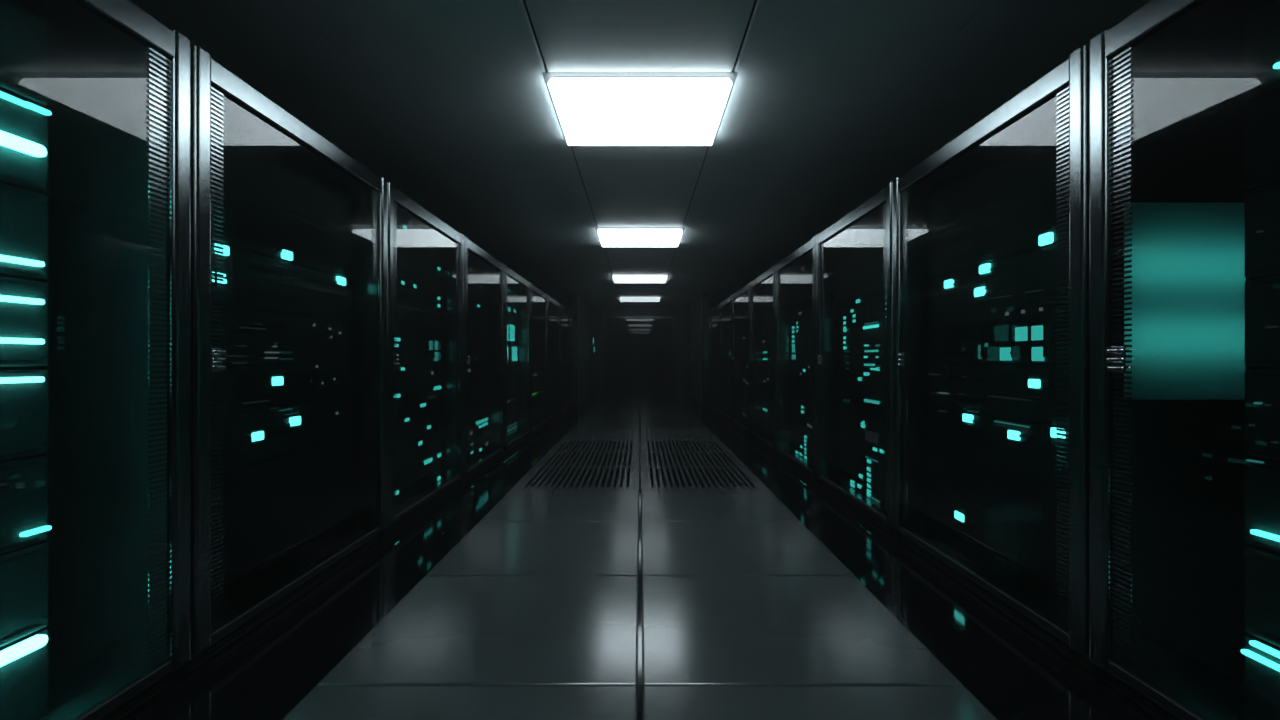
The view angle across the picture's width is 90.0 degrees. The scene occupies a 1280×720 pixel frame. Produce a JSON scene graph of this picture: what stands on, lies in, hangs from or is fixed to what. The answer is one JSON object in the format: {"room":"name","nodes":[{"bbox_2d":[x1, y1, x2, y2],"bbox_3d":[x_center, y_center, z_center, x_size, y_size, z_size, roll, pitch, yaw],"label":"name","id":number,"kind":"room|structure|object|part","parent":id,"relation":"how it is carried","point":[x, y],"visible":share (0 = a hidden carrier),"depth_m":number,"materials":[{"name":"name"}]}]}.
{"room":"server room","nodes":[
{"label":"server room","id":0,"kind":"room"},
{"bbox_2d":[573,292,616,404],"bbox_3d":[-1.474,-0.264,27.262,0.111,2.552,25.475,0,0,0],"label":"wall","id":1,"kind":"structure","parent":0,"point":[580,306],"depth_m":16.79,"materials":[{"name":"black paint"}]},
{"bbox_2d":[563,305,716,395],"bbox_3d":[0.000,-0.264,18.125,5.380,2.552,0.250,0,0,0],"label":"wall","id":2,"kind":"structure","parent":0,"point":[597,313],"depth_m":18.00,"materials":[{"name":"black paint"}]},
{"bbox_2d":[592,337,595,353],"bbox_3d":[-1.300,-0.420,17.985,0.100,0.480,0.029,0,0,0],"label":"indicator","id":3,"kind":"object","parent":2,"relation":"attached to","point":[593,338],"visible":1,"depth_m":17.98,"materials":[{"name":"teal plastic"}]},
{"bbox_2d":[605,316,674,395],"bbox_3d":[0.000,-0.116,17.989,1.990,2.229,0.019,0,0,0],"label":"door frame","id":4,"kind":"structure","parent":2,"relation":"attached to","point":[606,317],"depth_m":17.98,"materials":[{"name":"black metal"}]},
{"bbox_2d":[123,376,1156,719],"bbox_3d":[0.000,1.100,18.000,5.400,0.200,44.000,0,0,0],"label":"floor","id":5,"kind":"structure","parent":0,"point":[495,600],"depth_m":2.45,"materials":[{"name":"tile"}]},
{"bbox_2d":[0,0,190,719],"bbox_3d":[-1.916,0.003,1.245,1.028,2.018,1.544,0,0,0],"label":"tall cabinet","id":6,"kind":"object","parent":5,"relation":"on","point":[95,95],"visible":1,"depth_m":1.67,"materials":[{"name":"black glass"}]},
{"bbox_2d":[95,670,173,719],"bbox_3d":[-1.936,0.951,1.245,0.988,0.019,1.504,0,0,0],"label":"rail","id":7,"kind":"object","parent":6,"relation":"attached to","point":[154,684],"depth_m":1.83,"materials":[{"name":"black metal"}]},
{"bbox_2d":[179,45,386,677],"bbox_3d":[-1.916,0.003,2.805,1.028,2.018,1.544,0,0,0],"label":"tall cabinet","id":8,"kind":"object","parent":5,"relation":"on","point":[289,229],"visible":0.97,"depth_m":2.50,"materials":[{"name":"black glass"}]},
{"bbox_3d":[-1.414,0.000,2.148,0.024,0.080,0.052,0,0,0],"label":"handle","id":9,"kind":"part","parent":8,"relation":"part of","materials":[{"name":"silver metal"}]},
{"bbox_2d":[191,532,380,658],"bbox_3d":[-1.936,0.951,2.805,0.988,0.019,1.504,0,0,0],"label":"rail","id":10,"kind":"object","parent":8,"relation":"attached to","point":[250,620],"depth_m":2.60,"materials":[{"name":"black metal"}]},
{"bbox_3d":[-1.433,-0.003,2.805,0.006,1.823,1.386,0,0,0],"label":"glass pane","id":11,"kind":"part","parent":8,"relation":"part of","materials":[{"name":"glass"}]},
{"bbox_2d":[380,182,463,539],"bbox_3d":[-1.916,0.003,4.365,1.028,2.018,1.544,0,0,0],"label":"tall cabinet","id":12,"kind":"object","parent":5,"relation":"on","point":[425,254],"visible":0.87,"depth_m":4.21,"materials":[{"name":"black glass"}]},
{"bbox_3d":[-1.414,0.000,3.708,0.024,0.080,0.052,0,0,0],"label":"handle","id":13,"kind":"part","parent":12,"relation":"part of","materials":[{"name":"silver metal"}]},
{"bbox_2d":[387,479,459,527],"bbox_3d":[-1.936,0.951,4.365,0.988,0.019,1.504,0,0,0],"label":"rail","id":14,"kind":"object","parent":12,"relation":"attached to","point":[417,507],"depth_m":4.31,"materials":[{"name":"black metal"}]},
{"bbox_3d":[-1.433,-0.003,4.365,0.006,1.823,1.386,0,0,0],"label":"glass pane","id":15,"kind":"part","parent":12,"relation":"part of","materials":[{"name":"glass"}]},
{"bbox_2d":[459,236,504,484],"bbox_3d":[-1.916,0.003,5.925,1.028,2.018,1.544,0,0,0],"label":"tall cabinet","id":16,"kind":"object","parent":5,"relation":"on","point":[484,275],"visible":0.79,"depth_m":5.85,"materials":[{"name":"black glass"}]},
{"bbox_3d":[-1.433,-0.003,5.925,0.006,1.823,1.386,0,0,0],"label":"glass pane","id":17,"kind":"part","parent":16,"relation":"part of","materials":[{"name":"black glass"}]},
{"bbox_2d":[467,451,501,474],"bbox_3d":[-1.936,0.951,5.925,0.988,0.019,1.504,0,0,0],"label":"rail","id":18,"kind":"object","parent":16,"relation":"attached to","point":[495,455],"depth_m":5.92,"materials":[{"name":"black metal"}]},
{"bbox_2d":[501,265,530,455],"bbox_3d":[-1.916,0.003,7.485,1.028,2.018,1.544,0,0,0],"label":"tall cabinet","id":19,"kind":"object","parent":5,"relation":"on","point":[517,288],"visible":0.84,"depth_m":7.47,"materials":[{"name":"black glass"}]},
{"bbox_3d":[-1.433,-0.003,7.485,0.006,1.823,1.386,0,0,0],"label":"glass pane","id":20,"kind":"part","parent":19,"relation":"part of","materials":[{"name":"black glass"}]},
{"bbox_2d":[528,283,547,436],"bbox_3d":[-1.916,0.003,9.045,1.028,2.018,1.544,0,0,0],"label":"tall cabinet","id":21,"kind":"object","parent":5,"relation":"on","point":[539,299],"visible":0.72,"depth_m":9.09,"materials":[{"name":"black glass"}]},
{"bbox_3d":[-1.433,-0.003,9.045,0.006,1.823,1.386,0,0,0],"label":"glass pane","id":22,"kind":"part","parent":21,"relation":"part of","materials":[{"name":"glass"}]},
{"bbox_2d":[545,295,560,425],"bbox_3d":[-1.916,0.003,10.605,1.028,2.018,1.544,0,0,0],"label":"tall cabinet","id":23,"kind":"object","parent":5,"relation":"on","point":[554,308],"visible":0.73,"depth_m":10.70,"materials":[{"name":"black glass"}]},
{"bbox_3d":[-1.433,-0.003,10.605,0.006,1.823,1.386,0,0,0],"label":"glass pane","id":24,"kind":"part","parent":23,"relation":"part of","materials":[{"name":"glass"}]},
{"bbox_2d":[558,305,569,416],"bbox_3d":[-1.916,0.003,12.165,1.028,2.018,1.544,0,0,0],"label":"tall cabinet","id":25,"kind":"object","parent":5,"relation":"on","point":[565,313],"visible":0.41,"depth_m":12.28,"materials":[{"name":"black glass"}]},
{"bbox_3d":[-1.433,-0.003,12.165,0.006,1.823,1.386,0,0,0],"label":"glass pane","id":26,"kind":"part","parent":25,"relation":"part of","materials":[{"name":"black glass"}]},
{"bbox_2d":[512,440,767,488],"bbox_3d":[0.000,1.050,6.470,2.000,0.100,2.996,0,0,0],"label":"floor grate","id":27,"kind":"object","parent":5,"relation":"on","point":[532,477],"depth_m":5.95,"materials":[{"name":"metal"}]},
{"bbox_3d":[-0.505,1.062,5.470,0.970,0.075,0.980,0,0,0],"label":"support frame","id":28,"kind":"part","parent":27,"relation":"part of","materials":[{"name":"grey metal"}]},
{"bbox_3d":[-0.505,1.062,6.470,0.970,0.075,0.980,0,0,0],"label":"support frame","id":29,"kind":"part","parent":27,"relation":"part of","materials":[{"name":"grey metal"}]},
{"bbox_3d":[-0.505,1.062,7.470,0.970,0.075,0.980,0,0,0],"label":"support frame","id":30,"kind":"part","parent":27,"relation":"part of","materials":[{"name":"grey metal"}]},
{"bbox_3d":[0.505,1.062,7.470,0.970,0.075,0.980,0,0,0],"label":"support frame","id":31,"kind":"part","parent":27,"relation":"part of","materials":[{"name":"grey metal"}]},
{"bbox_3d":[0.505,1.062,6.470,0.970,0.075,0.980,0,0,0],"label":"support frame","id":32,"kind":"part","parent":27,"relation":"part of","materials":[{"name":"grey metal"}]},
{"bbox_3d":[0.505,1.062,5.470,0.970,0.075,0.980,0,0,0],"label":"support frame","id":33,"kind":"part","parent":27,"relation":"part of","materials":[{"name":"grey metal"}]},
{"bbox_2d":[702,311,711,409],"bbox_3d":[1.916,0.003,13.725,1.028,2.018,1.544,0,0,0],"label":"tall cabinet","id":34,"kind":"object","parent":5,"relation":"on","point":[705,318],"visible":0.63,"depth_m":13.76,"materials":[{"name":"black glass"}]},
{"bbox_3d":[1.433,-0.003,13.725,0.006,1.823,1.386,0,0,0],"label":"glass pane","id":35,"kind":"part","parent":34,"relation":"part of","materials":[{"name":"black glass"}]},
{"bbox_2d":[710,305,721,416],"bbox_3d":[1.916,0.003,12.165,1.028,2.018,1.544,0,0,0],"label":"tall cabinet","id":36,"kind":"object","parent":5,"relation":"on","point":[714,313],"visible":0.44,"depth_m":12.28,"materials":[{"name":"black metal"}]},
{"bbox_3d":[1.433,-0.003,12.165,0.006,1.823,1.386,0,0,0],"label":"glass pane","id":37,"kind":"part","parent":36,"relation":"part of","materials":[{"name":"black glass"}]},
{"bbox_2d":[719,295,734,425],"bbox_3d":[1.916,0.003,10.605,1.028,2.018,1.544,0,0,0],"label":"tall cabinet","id":38,"kind":"object","parent":5,"relation":"on","point":[725,308],"visible":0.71,"depth_m":10.70,"materials":[{"name":"black glass"}]},
{"bbox_3d":[1.433,-0.003,10.605,0.006,1.823,1.386,0,0,0],"label":"glass pane","id":39,"kind":"part","parent":38,"relation":"part of","materials":[{"name":"black glass"}]},
{"bbox_2d":[732,283,751,436],"bbox_3d":[1.916,0.003,9.045,1.028,2.018,1.544,0,0,0],"label":"tall cabinet","id":40,"kind":"object","parent":5,"relation":"on","point":[740,299],"visible":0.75,"depth_m":9.09,"materials":[{"name":"black glass"}]},
{"bbox_3d":[1.433,-0.003,9.045,0.006,1.823,1.386,0,0,0],"label":"glass pane","id":41,"kind":"part","parent":40,"relation":"part of","materials":[{"name":"black glass"}]},
{"bbox_2d":[749,265,778,455],"bbox_3d":[1.916,0.003,7.485,1.028,2.018,1.544,0,0,0],"label":"tall cabinet","id":42,"kind":"object","parent":5,"relation":"on","point":[762,288],"visible":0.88,"depth_m":7.53,"materials":[{"name":"black glass"}]},
{"bbox_3d":[1.433,-0.003,7.485,0.006,1.823,1.386,0,0,0],"label":"glass pane","id":43,"kind":"part","parent":42,"relation":"part of","materials":[{"name":"black glass"}]},
{"bbox_2d":[775,236,820,484],"bbox_3d":[1.916,0.003,5.925,1.028,2.018,1.544,0,0,0],"label":"tall cabinet","id":44,"kind":"object","parent":5,"relation":"on","point":[795,275],"visible":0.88,"depth_m":5.81,"materials":[{"name":"black glass"}]},
{"bbox_3d":[1.433,-0.003,5.925,0.006,1.823,1.386,0,0,0],"label":"glass pane","id":45,"kind":"part","parent":44,"relation":"part of","materials":[{"name":"black glass"}]},
{"bbox_2d":[816,182,899,539],"bbox_3d":[1.916,0.003,4.365,1.028,2.018,1.544,0,0,0],"label":"tall cabinet","id":46,"kind":"object","parent":5,"relation":"on","point":[854,254],"visible":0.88,"depth_m":4.19,"materials":[{"name":"black glass"}]},
{"bbox_3d":[1.414,0.000,5.022,0.024,0.080,0.052,0,0,0],"label":"handle","id":47,"kind":"part","parent":46,"relation":"part of","materials":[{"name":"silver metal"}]},
{"bbox_3d":[1.433,-0.003,4.365,0.006,1.823,1.386,0,0,0],"label":"glass pane","id":48,"kind":"part","parent":46,"relation":"part of","materials":[{"name":"black glass"}]},
{"bbox_2d":[820,479,892,527],"bbox_3d":[1.936,0.951,4.365,0.988,0.019,1.504,0,0,0],"label":"rail","id":49,"kind":"object","parent":46,"relation":"attached to","point":[862,507],"depth_m":4.31,"materials":[{"name":"black metal"}]},
{"bbox_2d":[893,45,1100,677],"bbox_3d":[1.916,0.003,2.805,1.028,2.018,1.544,0,0,0],"label":"tall cabinet","id":50,"kind":"object","parent":5,"relation":"on","point":[991,228],"visible":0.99,"depth_m":2.52,"materials":[{"name":"black glass"}]},
{"bbox_3d":[1.414,0.000,3.462,0.024,0.080,0.052,0,0,0],"label":"handle","id":51,"kind":"part","parent":50,"relation":"part of","materials":[{"name":"silver metal"}]},
{"bbox_3d":[1.433,-0.003,2.805,0.006,1.823,1.386,0,0,0],"label":"glass pane","id":52,"kind":"part","parent":50,"relation":"part of","materials":[{"name":"black glass"}]},
{"bbox_2d":[899,532,1088,658],"bbox_3d":[1.936,0.951,2.805,0.988,0.019,1.504,0,0,0],"label":"rail","id":53,"kind":"object","parent":50,"relation":"attached to","point":[1029,620],"depth_m":2.60,"materials":[{"name":"black metal"}]},
{"bbox_2d":[1089,0,1279,719],"bbox_3d":[1.916,0.003,1.245,1.028,2.018,1.544,0,0,0],"label":"tall cabinet","id":54,"kind":"object","parent":5,"relation":"on","point":[1184,95],"visible":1,"depth_m":1.68,"materials":[{"name":"black glass"}]},
{"bbox_3d":[1.414,0.000,1.902,0.024,0.080,0.052,0,0,0],"label":"handle","id":55,"kind":"part","parent":54,"relation":"part of","materials":[{"name":"silver metal"}]},
{"bbox_2d":[1106,670,1184,719],"bbox_3d":[1.936,0.951,1.245,0.988,0.019,1.504,0,0,0],"label":"rail","id":56,"kind":"object","parent":54,"relation":"attached to","point":[1125,684],"depth_m":1.83,"materials":[{"name":"black metal"}]},
{"bbox_2d":[130,0,1149,334],"bbox_3d":[0.000,-1.600,18.000,5.400,0.120,44.000,0,0,0],"label":"ceiling","id":57,"kind":"structure","parent":0,"point":[448,102],"depth_m":3.77,"materials":[{"name":"black paint"}]},
{"bbox_2d":[542,72,737,145],"bbox_3d":[0.000,-1.515,3.950,1.050,0.050,1.050,0,0,0],"label":"ceiling light","id":58,"kind":"object","parent":57,"relation":"attached to","point":[591,108],"visible":1,"depth_m":3.76,"materials":[{"name":"white plastic"}]},
{"bbox_2d":[595,227,684,246],"bbox_3d":[0.000,-1.515,7.950,1.050,0.050,1.050,0,0,0],"label":"ceiling light","id":59,"kind":"object","parent":57,"relation":"attached to","point":[608,236],"visible":1,"depth_m":7.72,"materials":[{"name":"white plastic"}]},
{"bbox_2d":[611,274,668,282],"bbox_3d":[0.000,-1.515,11.950,1.050,0.050,1.050,0,0,0],"label":"ceiling light","id":60,"kind":"object","parent":57,"relation":"attached to","point":[617,278],"visible":1,"depth_m":11.70,"materials":[{"name":"white plastic"}]},
{"bbox_2d":[618,296,661,301],"bbox_3d":[0.000,-1.515,15.950,1.050,0.050,1.050,0,0,0],"label":"ceiling light","id":61,"kind":"object","parent":57,"relation":"attached to","point":[621,298],"visible":1,"depth_m":15.51,"materials":[{"name":"white plastic"}]},
{"bbox_2d":[626,319,653,320],"bbox_3d":[0.000,-1.515,23.950,1.050,0.050,1.050,0,0,0],"label":"ceiling light","id":62,"kind":"object","parent":57,"relation":"attached to","point":[626,319],"visible":0.7,"depth_m":23.55,"materials":[{"name":"white plastic"}]},
{"bbox_2d":[628,324,651,325],"bbox_3d":[0.000,-1.515,27.950,1.050,0.050,1.050,0,0,0],"label":"ceiling light","id":63,"kind":"object","parent":57,"relation":"attached to","point":[628,324],"visible":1,"depth_m":27.64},
{"bbox_2d":[630,329,649,330],"bbox_3d":[0.000,-1.515,31.950,1.050,0.050,1.050,0,0,0],"label":"ceiling light","id":64,"kind":"object","parent":57,"relation":"attached to","point":[630,329],"visible":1,"depth_m":31.89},
{"bbox_2d":[631,332,648,333],"bbox_3d":[0.000,-1.515,35.950,1.050,0.050,1.050,0,0,0],"label":"ceiling light","id":65,"kind":"object","parent":57,"relation":"attached to","point":[631,332],"visible":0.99,"depth_m":35.72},
{"bbox_2d":[617,335,662,375],"bbox_3d":[0.000,-0.230,40.050,5.400,2.860,0.100,0,0,0],"label":"wall","id":66,"kind":"structure","parent":0,"point":[637,355],"depth_m":40.00,"materials":[{"name":"black paint"}]},
{"bbox_2d":[663,292,706,404],"bbox_3d":[1.474,-0.264,27.262,0.111,2.552,25.475,0,0,0],"label":"wall","id":67,"kind":"structure","parent":0,"point":[699,306],"depth_m":16.79,"materials":[{"name":"black paint"}]}
]}

